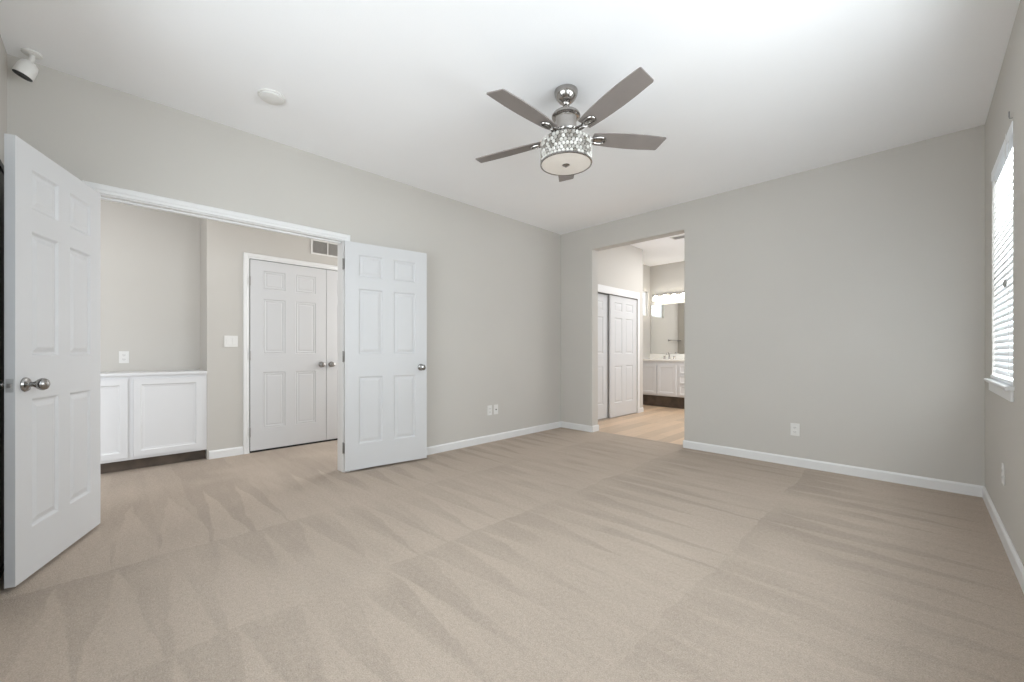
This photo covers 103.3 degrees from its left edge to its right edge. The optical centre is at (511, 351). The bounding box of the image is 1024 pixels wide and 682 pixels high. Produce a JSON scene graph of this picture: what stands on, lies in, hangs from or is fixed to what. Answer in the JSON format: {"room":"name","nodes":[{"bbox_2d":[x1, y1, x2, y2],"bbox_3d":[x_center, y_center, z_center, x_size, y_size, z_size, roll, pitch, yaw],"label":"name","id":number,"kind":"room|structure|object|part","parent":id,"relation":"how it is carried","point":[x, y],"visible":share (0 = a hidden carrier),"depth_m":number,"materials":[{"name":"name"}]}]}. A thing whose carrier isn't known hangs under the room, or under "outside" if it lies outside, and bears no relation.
{"room":"empty bedroom","nodes":[
{"label":"empty bedroom","id":0,"kind":"room"},
{"bbox_2d":[0,35,6,164],"bbox_3d":[-1.529,-0.301,0.873,0.120,2.743,4.066,0,0,-45],"label":"wall","id":1,"kind":"structure","parent":0,"point":[3,54],"depth_m":2.20,"materials":[{"name":"beige paint"}]},
{"bbox_2d":[0,133,99,588],"bbox_3d":[-2.389,0.040,2.142,0.197,2.020,0.762,0,0,-24],"label":"door","id":2,"kind":"structure","parent":1,"relation":"in","point":[51,384],"depth_m":2.01,"materials":[{"name":"white paint"}]},
{"bbox_3d":[-2.314,0.150,1.836,0.081,0.067,0.067,0,0,-24],"label":"knob","id":3,"kind":"part","parent":2,"relation":"part of","materials":[{"name":"silver metal"}]},
{"bbox_3d":[-2.236,0.150,1.803,0.025,0.060,0.002,0,0,-24],"label":"latch plate","id":4,"kind":"part","parent":2,"relation":"part of","materials":[{"name":"silver metal"}]},
{"bbox_3d":[-2.209,0.150,1.883,0.081,0.067,0.067,0,0,-24],"label":"knob","id":5,"kind":"part","parent":2,"relation":"part of","materials":[{"name":"silver metal"}]},
{"bbox_2d":[100,200,220,458],"bbox_3d":[-3.624,-0.301,3.828,1.350,2.743,0.540,0,0,-45],"label":"wall niche","id":6,"kind":"object","parent":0,"point":[160,271],"visible":0.29,"depth_m":4.07,"materials":[{"name":"beige paint"}]},
{"bbox_2d":[119,351,128,362],"bbox_3d":[-3.761,0.050,3.925,0.071,0.116,0.008,0,0,-45],"label":"wall outlet","id":7,"kind":"object","parent":6,"relation":"attached to","point":[123,355],"visible":1,"depth_m":3.92,"materials":[{"name":"white plastic"}]},
{"bbox_2d":[221,222,337,448],"bbox_3d":[-2.961,-0.301,4.190,4.900,2.743,0.120,0,0,-45],"label":"wall","id":8,"kind":"structure","parent":0,"point":[236,240],"depth_m":4.20,"materials":[{"name":"beige paint"}]},
{"bbox_2d":[209,446,242,458],"bbox_3d":[-2.918,1.028,4.139,0.290,0.083,0.013,0,0,-45],"label":"baseboard","id":9,"kind":"structure","parent":8,"relation":"attached to","point":[227,452],"depth_m":4.13,"materials":[{"name":"white wood"}]},
{"bbox_2d":[224,336,237,346],"bbox_3d":[-2.891,-0.110,4.169,0.116,0.116,0.009,0,0,-45],"label":"light switch","id":10,"kind":"object","parent":8,"relation":"attached to","point":[229,341],"visible":1,"depth_m":4.17,"materials":[{"name":"white plastic"}]},
{"bbox_2d":[249,259,325,450],"bbox_3d":[-2.474,0.033,4.530,0.786,2.030,0.078,0,0,-45],"label":"door","id":11,"kind":"structure","parent":8,"relation":"in","point":[287,353],"depth_m":4.53,"materials":[{"name":"white paint"}]},
{"bbox_2d":[243,252,337,453],"bbox_3d":[-2.213,0.012,4.836,1.692,2.116,0.018,0,0,-45],"label":"door frame","id":12,"kind":"structure","parent":8,"relation":"attached to","point":[246,256],"depth_m":4.26,"materials":[{"name":"white wood"}]},
{"bbox_2d":[250,259,337,452],"bbox_3d":[-2.218,0.041,4.841,1.576,2.058,0.002,0,0,-45],"label":"door gap","id":13,"kind":"structure","parent":8,"relation":"in","point":[253,259],"depth_m":4.57,"materials":[{"name":"black"}]},
{"bbox_2d":[311,239,337,257],"bbox_3d":[-2.191,-1.232,4.862,0.420,0.175,0.012,0,0,-45],"label":"air vent","id":14,"kind":"object","parent":8,"relation":"in","point":[312,240],"visible":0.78,"depth_m":4.82,"materials":[{"name":"white plastic"}]},
{"bbox_2d":[326,270,337,439],"bbox_3d":[-1.917,0.033,5.084,0.776,2.030,0.078,0,0,-45],"label":"door","id":15,"kind":"structure","parent":8,"relation":"in","point":[331,276],"depth_m":4.87,"materials":[{"name":"white paint"}]},
{"bbox_2d":[7,54,631,446],"bbox_3d":[-0.529,-0.355,4.955,7.290,2.950,0.600,0,0,-45],"label":"wall","id":16,"kind":"structure","parent":0,"point":[494,280],"depth_m":3.92,"materials":[{"name":"beige paint"}]},
{"bbox_2d":[82,180,349,472],"bbox_3d":[-2.086,0.011,3.101,1.654,2.118,0.156,0,0,-45],"label":"door frame","id":17,"kind":"structure","parent":16,"relation":"attached to","point":[108,193],"depth_m":3.14,"materials":[{"name":"white wood"}]},
{"bbox_2d":[342,241,426,470],"bbox_3d":[-1.156,0.035,3.780,0.788,2.030,0.102,0,0,-36],"label":"door","id":18,"kind":"structure","parent":16,"relation":"in","point":[384,355],"depth_m":3.77,"materials":[{"name":"white paint"}]},
{"bbox_3d":[-0.877,0.150,3.961,0.067,0.067,0.066,0,0,-37],"label":"knob","id":19,"kind":"part","parent":18,"relation":"part of","materials":[{"name":"silver metal"}]},
{"bbox_2d":[351,421,560,470],"bbox_3d":[-0.370,1.028,4.710,3.024,0.083,0.013,0,0,-45],"label":"baseboard","id":20,"kind":"structure","parent":16,"relation":"attached to","point":[435,449],"depth_m":4.79,"materials":[{"name":"white wood"}]},
{"bbox_2d":[487,405,491,414],"bbox_3d":[-0.265,0.693,4.817,0.071,0.116,0.008,0,0,-45],"label":"wall outlet","id":21,"kind":"object","parent":16,"relation":"attached to","point":[489,408],"visible":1,"depth_m":4.81,"materials":[{"name":"white plastic"}]},
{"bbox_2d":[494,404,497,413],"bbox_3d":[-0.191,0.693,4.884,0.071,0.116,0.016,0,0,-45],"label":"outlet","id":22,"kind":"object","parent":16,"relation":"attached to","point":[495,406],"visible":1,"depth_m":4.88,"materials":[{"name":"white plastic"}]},
{"bbox_2d":[0,0,1019,234],"bbox_3d":[0.286,-1.723,2.577,5.097,0.100,4.206,0,0,-45],"label":"ceiling","id":23,"kind":"structure","parent":0,"point":[742,93],"depth_m":2.47,"materials":[{"name":"white paint"}]},
{"bbox_2d":[12,48,42,81],"bbox_3d":[-2.671,-1.580,2.234,0.095,0.186,0.150,0,0,-35],"label":"security camera","id":24,"kind":"object","parent":23,"relation":"attached to","point":[26,69],"visible":1,"depth_m":2.20,"materials":[{"name":"white plastic"}]},
{"bbox_3d":[-2.665,-1.609,2.241,0.026,0.109,0.091,0,0,-40],"label":"arm","id":25,"kind":"part","parent":24,"relation":"part of","materials":[{"name":"white plastic"}]},
{"bbox_2d":[257,88,285,104],"bbox_3d":[-1.571,-1.659,2.647,0.158,0.028,0.158,0,0,-45],"label":"smoke detector","id":26,"kind":"object","parent":23,"relation":"attached to","point":[270,96],"visible":1,"depth_m":2.62,"materials":[{"name":"white plastic"}]},
{"bbox_2d":[476,67,665,181],"bbox_3d":[0.322,-1.429,2.567,1.239,0.487,1.285,0,0,-45],"label":"ceiling fan","id":27,"kind":"object","parent":23,"relation":"hanging from","point":[565,152],"visible":1,"depth_m":2.49,"materials":[{"name":"silver metal"}]},
{"bbox_3d":[-0.020,-1.365,2.776,0.502,0.045,0.131,0,0,25],"label":"blade","id":28,"kind":"part","parent":27,"relation":"part of","materials":[{"name":"beige laminate"}]},
{"bbox_3d":[0.075,-1.368,2.295,0.506,0.037,0.135,0,0,-45],"label":"blade","id":29,"kind":"part","parent":27,"relation":"part of","materials":[{"name":"beige laminate"}]},
{"bbox_3d":[0.408,-1.381,3.013,0.131,0.038,0.502,0,0,7],"label":"blade","id":30,"kind":"part","parent":27,"relation":"part of","materials":[{"name":"beige laminate"}]},
{"bbox_2d":[542,153,590,174],"bbox_3d":[0.347,-1.205,2.600,0.312,0.008,0.312,0,0,-45],"label":"diffuser","id":31,"kind":"object","parent":27,"relation":"attached to","point":[552,163],"depth_m":2.58,"materials":[{"name":"white glass"}]},
{"bbox_3d":[0.558,-1.387,2.237,0.132,0.033,0.502,0,0,-29],"label":"blade","id":32,"kind":"part","parent":27,"relation":"part of","materials":[{"name":"beige laminate"}]},
{"bbox_3d":[0.764,-1.395,2.679,0.502,0.045,0.131,0,0,-11],"label":"blade","id":33,"kind":"part","parent":27,"relation":"part of","materials":[{"name":"beige laminate"}]},
{"bbox_2d":[0,405,1023,681],"bbox_3d":[0.652,1.129,4.170,10.200,0.122,6.400,0,0,-45],"label":"floor","id":34,"kind":"structure","parent":0,"point":[561,554],"depth_m":1.94,"materials":[{"name":"beige carpet"}]},
{"bbox_2d":[0,160,3,577],"bbox_3d":[-2.419,0.080,1.896,0.028,1.980,0.740,0,0,-45],"label":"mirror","id":35,"kind":"object","parent":34,"relation":"on","point":[1,163],"visible":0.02,"depth_m":1.97,"materials":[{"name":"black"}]},
{"bbox_2d":[100,370,206,473],"bbox_3d":[-3.577,0.628,3.782,1.116,0.881,0.452,0,0,-45],"label":"base cabinet","id":36,"kind":"object","parent":34,"relation":"on","point":[148,418],"visible":0.62,"depth_m":3.74,"materials":[{"name":"white paint"}]},
{"bbox_3d":[-3.613,0.595,3.444,0.500,0.700,0.018,0,0,-45],"label":"door","id":37,"kind":"part","parent":36,"relation":"part of","materials":[{"name":"white paint"}]},
{"bbox_3d":[-3.231,0.595,3.823,0.500,0.700,0.018,0,0,-45],"label":"door","id":38,"kind":"part","parent":36,"relation":"part of","materials":[{"name":"white paint"}]},
{"bbox_2d":[643,361,683,408],"bbox_3d":[3.367,0.624,7.829,0.587,0.893,1.766,0,0,-45],"label":"bathroom vanity","id":39,"kind":"object","parent":34,"relation":"on","point":[663,381],"visible":0.39,"depth_m":7.87,"materials":[{"name":"white paint"}]},
{"bbox_3d":[2.708,0.535,8.088,0.018,0.580,0.370,0,0,-45],"label":"door","id":40,"kind":"part","parent":39,"relation":"part of","materials":[{"name":"white paint"}]},
{"bbox_2d":[643,354,683,360],"bbox_3d":[3.366,0.108,7.822,0.598,0.136,1.776,0,0,-45],"label":"countertop","id":41,"kind":"structure","parent":39,"relation":"on","point":[653,357],"depth_m":8.22,"materials":[{"name":"white stone"}]},
{"bbox_3d":[2.983,0.535,7.812,0.018,0.580,0.370,0,0,-45],"label":"door","id":42,"kind":"part","parent":39,"relation":"part of","materials":[{"name":"white paint"}]},
{"bbox_3d":[3.289,0.330,7.503,0.018,0.170,0.400,0,0,-45],"label":"drawer","id":43,"kind":"part","parent":39,"relation":"part of","materials":[{"name":"white paint"}]},
{"bbox_3d":[3.289,0.520,7.503,0.018,0.170,0.400,0,0,-45],"label":"drawer","id":44,"kind":"part","parent":39,"relation":"part of","materials":[{"name":"white paint"}]},
{"bbox_3d":[3.289,0.725,7.503,0.018,0.200,0.400,0,0,-45],"label":"drawer","id":45,"kind":"part","parent":39,"relation":"part of","materials":[{"name":"white paint"}]},
{"bbox_2d":[598,245,642,412],"bbox_3d":[1.579,-0.380,6.555,2.043,2.900,0.100,0,0,-45],"label":"wall","id":46,"kind":"structure","parent":0,"point":[621,267],"depth_m":6.83,"materials":[{"name":"beige paint"}]},
{"bbox_2d":[598,293,607,419],"bbox_3d":[1.230,0.070,6.241,0.860,1.975,0.030,0,0,-45],"label":"door","id":47,"kind":"structure","parent":46,"relation":"in","point":[602,299],"depth_m":6.44,"materials":[{"name":"white paint"}]},
{"bbox_2d":[598,284,639,412],"bbox_3d":[1.566,0.014,6.528,1.824,2.112,0.120,0,0,-45],"label":"door frame","id":48,"kind":"structure","parent":46,"relation":"attached to","point":[601,288],"depth_m":7.10,"materials":[{"name":"white wood"}]},
{"bbox_2d":[609,295,636,417],"bbox_3d":[1.872,0.070,6.813,0.860,1.975,0.030,0,0,-45],"label":"door","id":49,"kind":"structure","parent":46,"relation":"in","point":[622,310],"depth_m":6.77,"materials":[{"name":"white paint"}]},
{"bbox_2d":[643,264,649,358],"bbox_3d":[2.364,-0.380,8.165,1.540,2.900,0.120,0,0,-45],"label":"wall","id":50,"kind":"structure","parent":0,"point":[646,269],"depth_m":8.59,"materials":[{"name":"beige paint"}]},
{"bbox_2d":[643,291,645,315],"bbox_3d":[2.616,-1.020,8.437,0.600,0.520,0.050,0,0,-45],"label":"window","id":51,"kind":"structure","parent":50,"relation":"in","point":[644,293],"depth_m":8.63,"materials":[{"name":"white plastic"}]},
{"bbox_2d":[630,233,683,265],"bbox_3d":[2.770,-1.880,6.462,3.603,0.100,3.110,0,0,-45],"label":"ceiling","id":52,"kind":"structure","parent":0,"point":[666,250],"depth_m":7.30,"materials":[{"name":"white paint"}]},
{"bbox_2d":[670,234,683,239],"bbox_3d":[2.683,-1.824,6.410,0.180,0.012,0.300,0,0,-45],"label":"ceiling vent","id":53,"kind":"object","parent":52,"relation":"in","point":[678,236],"visible":0.65,"depth_m":6.44,"materials":[{"name":"white plastic"}]},
{"bbox_2d":[650,261,683,353],"bbox_3d":[4.035,-0.380,7.661,0.120,2.900,3.190,0,0,-45],"label":"wall","id":54,"kind":"structure","parent":0,"point":[664,278],"depth_m":8.41,"materials":[{"name":"beige paint"}]},
{"bbox_2d":[651,303,683,353],"bbox_3d":[3.566,-0.478,8.041,0.007,1.024,1.690,0,0,-45],"label":"wall mirror","id":55,"kind":"object","parent":54,"relation":"attached to","point":[667,320],"visible":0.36,"depth_m":8.38,"materials":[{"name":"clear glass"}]},
{"bbox_2d":[652,291,683,300],"bbox_3d":[3.220,-1.147,8.275,0.169,0.145,0.800,0,0,-45],"label":"vanity light","id":56,"kind":"object","parent":54,"relation":"attached to","point":[673,294],"visible":0.91,"depth_m":8.29,"materials":[{"name":"white glass"}]},
{"bbox_3d":[3.143,-1.125,8.332,0.140,0.100,0.140,0,0,-45],"label":"lamp shade","id":57,"kind":"part","parent":56,"relation":"part of","materials":[{"name":"white glass"}]},
{"bbox_3d":[3.276,-1.125,8.197,0.140,0.100,0.140,0,0,-45],"label":"lamp shade","id":58,"kind":"part","parent":56,"relation":"part of","materials":[{"name":"white glass"}]},
{"bbox_2d":[561,125,984,485],"bbox_3d":[2.156,-0.380,4.418,0.150,3.000,4.186,0,0,-45],"label":"wall","id":59,"kind":"structure","parent":0,"point":[843,302],"depth_m":3.61,"materials":[{"name":"beige paint"}]},
{"bbox_2d":[561,421,591,431],"bbox_3d":[0.878,1.028,5.589,0.013,0.083,0.524,0,0,-45],"label":"baseboard","id":60,"kind":"structure","parent":59,"relation":"attached to","point":[569,425],"depth_m":5.57,"materials":[{"name":"white wood"}]},
{"bbox_2d":[592,425,598,431],"bbox_3d":[1.126,1.028,5.456,0.149,0.083,0.013,0,0,-45],"label":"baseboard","id":61,"kind":"structure","parent":59,"relation":"attached to","point":[595,428],"depth_m":5.44,"materials":[{"name":"white wood"}]},
{"bbox_2d":[790,423,799,435],"bbox_3d":[2.656,0.728,3.801,0.008,0.116,0.071,0,0,-45],"label":"wall outlet","id":62,"kind":"object","parent":59,"relation":"attached to","point":[794,428],"visible":1,"depth_m":3.80,"materials":[{"name":"white plastic"}]},
{"bbox_2d":[684,440,983,496],"bbox_3d":[2.699,1.028,3.755,0.013,0.083,2.200,0,0,-45],"label":"baseboard","id":63,"kind":"structure","parent":59,"relation":"attached to","point":[919,481],"depth_m":3.52,"materials":[{"name":"white wood"}]},
{"bbox_2d":[985,0,1023,565],"bbox_3d":[1.719,-0.301,1.134,5.097,2.743,0.140,0,0,-45],"label":"wall","id":64,"kind":"structure","parent":0,"point":[1004,419],"depth_m":2.21,"materials":[{"name":"beige paint"}]},
{"bbox_2d":[984,173,1014,401],"bbox_3d":[2.912,-0.468,2.344,0.965,1.445,0.167,0,0,-45],"label":"window","id":65,"kind":"structure","parent":64,"relation":"in","point":[1005,390],"depth_m":2.30,"materials":[{"name":"white plastic"}]},
{"bbox_3d":[2.894,0.186,2.361,0.965,0.020,0.117,0,0,-45],"label":"sill","id":66,"kind":"part","parent":65,"relation":"part of","materials":[{"name":"white wood"}]},
{"bbox_2d":[990,121,1012,384],"bbox_3d":[2.881,-0.509,2.374,0.853,1.358,0.078,0,0,-45],"label":"window blind","id":67,"kind":"object","parent":65,"relation":"attached to","point":[1003,165],"visible":0.7,"depth_m":2.36,"materials":[{"name":"white plastic"}]},
{"bbox_3d":[2.888,0.160,2.368,0.853,0.020,0.052,0,0,-45],"label":"rail","id":68,"kind":"part","parent":67,"relation":"part of","materials":[{"name":"white plastic"}]},
{"bbox_3d":[2.578,-0.755,2.117,0.002,0.770,0.003,0,0,-45],"label":"pull cord","id":69,"kind":"part","parent":67,"relation":"part of","materials":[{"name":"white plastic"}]},
{"bbox_3d":[2.656,-0.485,2.166,0.002,1.290,0.002,0,0,-45],"label":"ladder cord","id":70,"kind":"part","parent":67,"relation":"part of","materials":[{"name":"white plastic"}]},
{"bbox_2d":[982,486,1023,592],"bbox_3d":[1.707,1.028,1.230,4.977,0.083,0.013,0,0,-45],"label":"baseboard","id":71,"kind":"structure","parent":64,"relation":"attached to","point":[1014,559],"depth_m":2.17,"materials":[{"name":"white wood"}]},
{"bbox_2d":[1001,463,1004,485],"bbox_3d":[2.788,0.693,2.301,0.071,0.116,0.008,0,0,-45],"label":"wall outlet","id":72,"kind":"object","parent":64,"relation":"attached to","point":[1003,465],"visible":1,"depth_m":2.28,"materials":[{"name":"white plastic"}]}
]}

